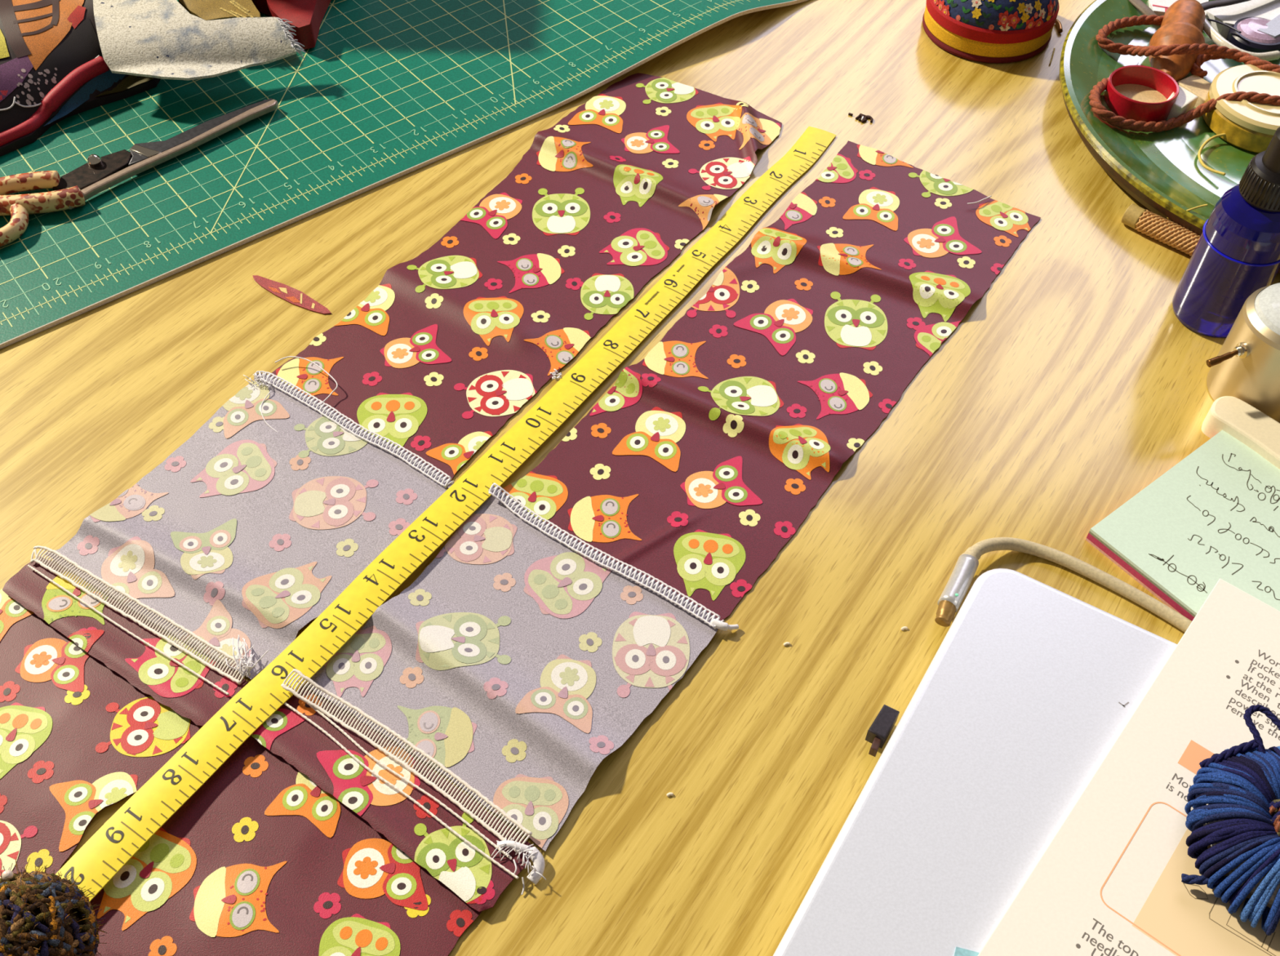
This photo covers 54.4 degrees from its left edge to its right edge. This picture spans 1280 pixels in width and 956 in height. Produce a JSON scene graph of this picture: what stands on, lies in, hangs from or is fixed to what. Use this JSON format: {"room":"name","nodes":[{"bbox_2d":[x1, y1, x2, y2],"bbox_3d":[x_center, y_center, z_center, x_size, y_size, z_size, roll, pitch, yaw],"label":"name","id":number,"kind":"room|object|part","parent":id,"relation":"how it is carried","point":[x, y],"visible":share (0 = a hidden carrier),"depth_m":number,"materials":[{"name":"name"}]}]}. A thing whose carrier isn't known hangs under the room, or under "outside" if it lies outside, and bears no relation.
{"room":"sewing room","nodes":[
{"label":"sewing room","id":0,"kind":"room"},
{"bbox_2d":[0,0,1279,955],"bbox_3d":[0.002,-0.151,0.666,1.900,0.030,1.320,1,50,0],"label":"table","id":1,"kind":"object","parent":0,"point":[1074,382],"visible":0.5,"depth_m":0.54,"materials":[{"name":"brown wood"}]},
{"bbox_2d":[252,275,331,314],"bbox_3d":[-0.166,-0.087,0.591,0.049,0.001,0.008,27,55,20],"label":"fabric sliver","id":2,"kind":"object","parent":1,"relation":"on","point":[291,295],"visible":1,"depth_m":0.59,"materials":[{"name":"red fabric"}]},
{"bbox_2d":[0,72,782,878],"bbox_3d":[-0.115,-0.035,0.544,0.119,0.007,0.570,27,55,20],"label":"fabric strip","id":3,"kind":"object","parent":1,"relation":"on","point":[252,527],"visible":1,"depth_m":0.52,"materials":[{"name":"multicoloured fabric"}]},
{"bbox_3d":[-0.210,0.102,0.433,0.116,0.002,0.153,1,50,0],"label":"panel","id":4,"kind":"part","parent":3,"relation":"part of","materials":[{"name":"fabric"}]},
{"bbox_3d":[-0.155,0.016,0.502,0.113,0.005,0.117,27,55,20],"label":"turned panel","id":5,"kind":"part","parent":3,"relation":"part of","materials":[{"name":"grey fabric"}]},
{"bbox_3d":[-0.042,-0.118,0.614,0.113,0.007,0.309,26,55,19],"label":"printed panel","id":6,"kind":"part","parent":3,"relation":"part of","materials":[{"name":"brown fabric"}]},
{"bbox_2d":[0,0,807,349],"bbox_3d":[-0.221,-0.260,0.726,0.661,0.012,0.320,-31,57,-23],"label":"cutting mat","id":7,"kind":"object","parent":1,"relation":"on","point":[387,91],"visible":0.86,"depth_m":0.68,"materials":[{"name":"green plastic"}]},
{"bbox_2d":[0,0,160,155],"bbox_3d":[-0.321,-0.242,0.690,0.111,0.037,0.156,-14,52,-12],"label":"pouch","id":8,"kind":"object","parent":7,"relation":"on","point":[54,68],"visible":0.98,"depth_m":0.67,"materials":[{"name":"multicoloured fabric"}]},
{"bbox_2d":[0,0,59,57],"bbox_3d":[-0.333,-0.254,0.683,0.032,0.008,0.066,-19,53,-16],"label":"print","id":9,"kind":"object","parent":8,"relation":"on","point":[29,28],"depth_m":0.67},
{"bbox_2d":[0,97,278,247],"bbox_3d":[-0.277,-0.170,0.648,0.053,0.010,0.178,37,59,26],"label":"scissors","id":10,"kind":"object","parent":7,"relation":"on","point":[71,190],"visible":1,"depth_m":0.64,"materials":[{"name":"metal"}]},
{"bbox_3d":[-0.326,-0.144,0.627,0.065,0.009,0.016,-21,54,-17],"label":"handle","id":11,"kind":"part","parent":10,"relation":"part of","materials":[{"name":"beige plastic"}]},
{"bbox_3d":[-0.303,-0.131,0.616,0.054,0.011,0.035,-19,53,-16],"label":"handle","id":12,"kind":"part","parent":10,"relation":"part of","materials":[{"name":"beige plastic"}]},
{"bbox_3d":[-0.252,-0.177,0.659,0.123,0.003,0.019,-34,58,-25],"label":"blade","id":13,"kind":"part","parent":10,"relation":"part of","materials":[{"name":"metal"}]},
{"bbox_3d":[-0.250,-0.175,0.655,0.023,0.003,0.129,38,59,26],"label":"blade","id":14,"kind":"part","parent":10,"relation":"part of","materials":[{"name":"metal"}]},
{"bbox_2d":[93,0,306,79],"bbox_3d":[-0.250,-0.253,0.694,0.133,0.019,0.096,1,50,0],"label":"scrap","id":15,"kind":"object","parent":7,"relation":"on","point":[153,38],"visible":1,"depth_m":0.68,"materials":[{"name":"beige fabric"}]},
{"bbox_2d":[177,0,260,20],"bbox_3d":[-0.246,-0.275,0.726,0.041,0.025,0.085,-16,52,-13],"label":"scrap","id":16,"kind":"object","parent":7,"relation":"on","point":[206,10],"visible":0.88,"depth_m":0.70,"materials":[{"name":"fabric"}]},
{"bbox_2d":[251,0,331,48],"bbox_3d":[-0.261,-0.394,0.757,0.186,0.125,0.274,1,50,0],"label":"scrap","id":17,"kind":"object","parent":7,"relation":"on","point":[307,15],"visible":0.87,"depth_m":0.72,"materials":[{"name":"red fabric"}]},
{"bbox_2d":[55,126,835,902],"bbox_3d":[-0.048,-0.020,0.533,0.018,0.007,0.535,28,55,20],"label":"tape measure","id":18,"kind":"object","parent":1,"relation":"on","point":[126,832],"visible":0.91,"depth_m":0.49,"materials":[{"name":"yellow plastic"}]},
{"bbox_2d":[90,140,1040,955],"bbox_3d":[0.000,0.016,0.503,0.127,0.010,0.559,30,56,22],"label":"fabric strip","id":19,"kind":"object","parent":1,"relation":"on","point":[562,612],"visible":0.98,"depth_m":0.48,"materials":[{"name":"fabric"}]},
{"bbox_2d":[0,857,106,955],"bbox_3d":[-0.183,0.138,0.370,0.047,0.048,0.047,1,50,0],"label":"yarn ball","id":20,"kind":"object","parent":19,"relation":"on","point":[42,913],"visible":1,"depth_m":0.36,"materials":[{"name":"brown fabric"}]},
{"bbox_2d":[1,870,13,880],"bbox_3d":[-0.186,0.122,0.369,0.003,0.009,0.010,-18,53,-15],"label":"pin","id":21,"kind":"object","parent":20,"relation":"in","point":[6,874],"visible":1,"depth_m":0.37,"materials":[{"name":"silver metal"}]},
{"bbox_3d":[-0.132,0.151,0.393,0.119,0.003,0.121,30,56,22],"label":"panel","id":22,"kind":"part","parent":19,"relation":"part of","materials":[{"name":"fabric"}]},
{"bbox_3d":[-0.048,0.063,0.463,0.117,0.006,0.112,29,56,21],"label":"turned panel","id":23,"kind":"part","parent":19,"relation":"part of","materials":[{"name":"grey fabric"}]},
{"bbox_3d":[0.072,-0.064,0.571,0.113,0.007,0.305,29,56,21],"label":"printed panel","id":24,"kind":"part","parent":19,"relation":"part of","materials":[{"name":"brown fabric"}]},
{"bbox_2d":[666,792,673,796],"bbox_3d":[0.010,0.110,0.431,0.002,0.001,0.002,1,50,0],"label":"lint fleck","id":25,"kind":"object","parent":1,"relation":"on","point":[668,794],"visible":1,"depth_m":0.43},
{"bbox_2d":[783,641,790,646],"bbox_3d":[0.055,0.063,0.470,0.003,0.001,0.002,1,50,0],"label":"lint fleck","id":26,"kind":"object","parent":1,"relation":"on","point":[786,643],"visible":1,"depth_m":0.47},
{"bbox_2d":[848,112,873,122],"bbox_3d":[0.122,-0.199,0.686,0.013,0.002,0.008,1,50,0],"label":"thread snippet","id":27,"kind":"object","parent":1,"relation":"on","point":[862,119],"visible":1,"depth_m":0.69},
{"bbox_2d":[901,626,907,631],"bbox_3d":[0.101,0.058,0.475,0.003,0.001,0.002,1,50,0],"label":"lint fleck","id":28,"kind":"object","parent":1,"relation":"on","point":[904,628],"visible":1,"depth_m":0.47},
{"bbox_2d":[773,568,1177,955],"bbox_3d":[0.213,0.175,0.369,0.325,0.017,0.227,26,55,19],"label":"laptop","id":29,"kind":"object","parent":1,"relation":"on","point":[1031,685],"visible":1,"depth_m":0.42,"materials":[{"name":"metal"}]},
{"bbox_2d":[865,704,899,756],"bbox_3d":[0.085,0.089,0.441,0.006,0.008,0.017,26,55,19],"label":"plug","id":30,"kind":"object","parent":29,"relation":"attached to","point":[882,726],"visible":1,"depth_m":0.44,"materials":[{"name":"plastic"}]},
{"bbox_2d":[977,578,1279,955],"bbox_3d":[0.209,0.137,0.388,0.148,0.004,0.208,33,57,24],"label":"instruction sheet","id":31,"kind":"object","parent":29,"relation":"on","point":[1108,882],"visible":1,"depth_m":0.40,"materials":[{"name":"beige paper"}]},
{"bbox_2d":[954,946,979,955],"bbox_3d":[0.103,0.149,0.379,0.016,0.001,0.009,12,51,9],"label":"flag","id":32,"kind":"object","parent":31,"relation":"attached to","point":[958,951],"visible":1,"depth_m":0.38,"materials":[{"name":"teal paper"}]},
{"bbox_2d":[1181,704,1279,935],"bbox_3d":[0.203,0.113,0.392,0.067,0.021,0.064,-36,59,-26],"label":"yarn skein","id":33,"kind":"object","parent":31,"relation":"on","point":[1240,784],"visible":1,"depth_m":0.39,"materials":[{"name":"blue yarn"},{"name":"dark navy yarn"},{"name":"rust brown yarn"}]},
{"bbox_2d":[922,0,1059,62],"bbox_3d":[0.207,-0.284,0.729,0.076,0.046,0.076,1,50,0],"label":"pincushion","id":34,"kind":"object","parent":1,"relation":"on","point":[988,31],"visible":1,"depth_m":0.71,"materials":[{"name":"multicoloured fabric"}]},
{"bbox_2d":[1048,48,1055,64],"bbox_3d":[0.241,-0.246,0.727,0.001,0.001,0.017,16,52,12],"label":"thread","id":35,"kind":"object","parent":1,"relation":"on","point":[1054,48],"visible":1,"depth_m":0.73},
{"bbox_2d":[1054,18,1062,32],"bbox_3d":[0.251,-0.271,0.747,0.003,0.003,0.012,1,50,0],"label":"bead","id":36,"kind":"object","parent":1,"relation":"on","point":[1057,23],"visible":0.95,"depth_m":0.74},
{"bbox_2d":[934,537,1191,632],"bbox_3d":[0.167,0.042,0.482,0.108,0.012,0.045,4,51,3],"label":"power cable","id":37,"kind":"object","parent":1,"relation":"on","point":[954,592],"visible":0.96,"depth_m":0.48,"materials":[{"name":"beige plastic"}]},
{"bbox_2d":[1121,203,1200,256],"bbox_3d":[0.265,-0.120,0.617,0.053,0.011,0.011,34,58,24],"label":"thread spool","id":38,"kind":"object","parent":1,"relation":"on","point":[1148,223],"visible":0.78,"depth_m":0.62},
{"bbox_2d":[1059,0,1279,273],"bbox_3d":[0.379,-0.198,0.676,0.300,0.021,0.300,1,50,0],"label":"dish","id":39,"kind":"object","parent":1,"relation":"on","point":[1162,171],"depth_m":0.66,"materials":[{"name":"green ceramic"}]},
{"bbox_3d":[0.273,-0.208,0.679,0.037,0.015,0.037,1,50,0],"label":"bottle cap","id":40,"kind":"part","parent":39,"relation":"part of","materials":[{"name":"red plastic"}]},
{"bbox_2d":[1128,0,1157,15],"bbox_3d":[0.294,-0.281,0.736,0.008,0.008,0.035,-18,53,-15],"label":"strap","id":41,"kind":"object","parent":39,"relation":"on","point":[1140,5],"visible":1,"depth_m":0.73,"materials":[{"name":"beige"}]},
{"bbox_2d":[1148,0,1205,82],"bbox_3d":[0.306,-0.246,0.709,0.030,0.030,0.068,24,54,18],"label":"spool","id":42,"kind":"object","parent":39,"relation":"in","point":[1183,21],"visible":0.88,"depth_m":0.69,"materials":[{"name":"brown wood"}]},
{"bbox_2d":[1148,0,1208,16],"bbox_3d":[0.323,-0.289,0.750,0.035,0.009,0.056,16,52,12],"label":"paper slip","id":43,"kind":"object","parent":39,"relation":"in","point":[1159,7],"visible":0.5,"depth_m":0.74,"materials":[{"name":"white paper"}]},
{"bbox_2d":[1165,84,1198,120],"bbox_3d":[0.292,-0.203,0.677,0.018,0.011,0.014,-35,59,-26],"label":"cube","id":44,"kind":"object","parent":39,"relation":"on","point":[1186,100],"visible":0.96,"depth_m":0.67,"materials":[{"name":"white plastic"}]},
{"bbox_2d":[1088,14,1279,132],"bbox_3d":[0.298,-0.232,0.691,0.115,0.025,0.108,1,50,0],"label":"cord","id":45,"kind":"object","parent":39,"relation":"on","point":[1206,52],"visible":0.99,"depth_m":0.68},
{"bbox_2d":[1167,204,1207,218],"bbox_3d":[0.268,-0.130,0.611,0.015,0.014,0.005,20,53,15],"label":"thread","id":46,"kind":"object","parent":39,"relation":"on","point":[1204,205],"visible":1,"depth_m":0.61},
{"bbox_2d":[1177,75,1211,107],"bbox_3d":[0.310,-0.213,0.689,0.016,0.007,0.024,-26,55,-20],"label":"packet","id":47,"kind":"object","parent":39,"relation":"in","point":[1197,86],"visible":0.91,"depth_m":0.69,"materials":[{"name":"beige paper"}]},
{"bbox_2d":[1197,133,1226,175],"bbox_3d":[0.301,-0.171,0.654,0.014,0.004,0.039,16,52,12],"label":"loop","id":48,"kind":"object","parent":39,"relation":"in","point":[1206,141],"visible":1,"depth_m":0.65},
{"bbox_2d":[1206,17,1241,33],"bbox_3d":[0.336,-0.261,0.718,0.003,0.004,0.025,-29,57,-23],"label":"wire","id":49,"kind":"object","parent":39,"relation":"in","point":[1210,20],"visible":1,"depth_m":0.72,"materials":[{"name":"metal"}]},
{"bbox_2d":[1202,63,1279,153],"bbox_3d":[0.337,-0.199,0.670,0.062,0.019,0.062,1,50,0],"label":"tin","id":50,"kind":"object","parent":39,"relation":"in","point":[1251,126],"visible":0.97,"depth_m":0.66,"materials":[{"name":"gold-coloured metal"},{"name":"cream painted metal"}]},
{"bbox_2d":[1202,17,1279,61],"bbox_3d":[0.335,-0.250,0.710,0.023,0.008,0.058,-33,58,-24],"label":"ring","id":51,"kind":"object","parent":39,"relation":"on","point":[1208,28],"visible":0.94,"depth_m":0.70,"materials":[{"name":"white plastic"}]},
{"bbox_2d":[1204,0,1279,38],"bbox_3d":[0.380,-0.269,0.732,0.082,0.012,0.048,-19,53,-16],"label":"paper slip","id":52,"kind":"object","parent":39,"relation":"in","point":[1229,15],"depth_m":0.73,"materials":[{"name":"white paper"}]},
{"bbox_2d":[1200,0,1249,10],"bbox_3d":[0.357,-0.283,0.732,0.075,0.006,0.009,-19,53,-16],"label":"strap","id":53,"kind":"object","parent":52,"relation":"on","point":[1215,3],"visible":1,"depth_m":0.72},
{"bbox_3d":[0.371,-0.261,0.719,0.035,0.002,0.014,-36,59,-26],"label":"blade refill","id":54,"kind":"part","parent":52,"relation":"part of","materials":[{"name":"white paper"}]},
{"bbox_2d":[1226,17,1279,52],"bbox_3d":[0.358,-0.256,0.721,0.033,0.012,0.033,1,50,0],"label":"tin","id":55,"kind":"object","parent":39,"relation":"in","point":[1250,39],"visible":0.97,"depth_m":0.71,"materials":[{"name":"pink metal"}]},
{"bbox_2d":[1085,430,1279,621],"bbox_3d":[0.243,0.029,0.496,0.090,0.008,0.090,-31,57,-23],"label":"pad","id":56,"kind":"object","parent":1,"relation":"on","point":[1214,515],"visible":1,"depth_m":0.50,"materials":[{"name":"green paper"}]},
{"bbox_2d":[1172,126,1279,337],"bbox_3d":[0.270,-0.110,0.550,0.038,0.102,0.038,1,50,0],"label":"spray bottle","id":57,"kind":"object","parent":1,"relation":"on","point":[1236,254],"visible":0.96,"depth_m":0.55,"materials":[{"name":"blue glass"}]},
{"bbox_2d":[1201,395,1279,469],"bbox_3d":[0.268,-0.012,0.527,0.021,0.012,0.062,-33,58,-25],"label":"handle bar","id":58,"kind":"object","parent":1,"relation":"on","point":[1236,417],"visible":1,"depth_m":0.53,"materials":[{"name":"beige plastic"}]},
{"bbox_2d":[1206,282,1279,422],"bbox_3d":[0.268,-0.056,0.536,0.058,0.053,0.043,1,50,0],"label":"metal canister","id":59,"kind":"object","parent":1,"relation":"on","point":[1246,367],"visible":1,"depth_m":0.53,"materials":[{"name":"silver metal"}]},
{"bbox_3d":[0.246,-0.051,0.526,0.014,0.005,0.003,-15,52,-13],"label":"toggle lever","id":60,"kind":"part","parent":59,"relation":"part of","materials":[{"name":"brown metal"}]},
{"bbox_3d":[0.276,-0.070,0.518,0.037,0.006,0.037,1,50,0],"label":"lid","id":61,"kind":"part","parent":59,"relation":"part of","materials":[{"name":"silver metal"}]}
]}

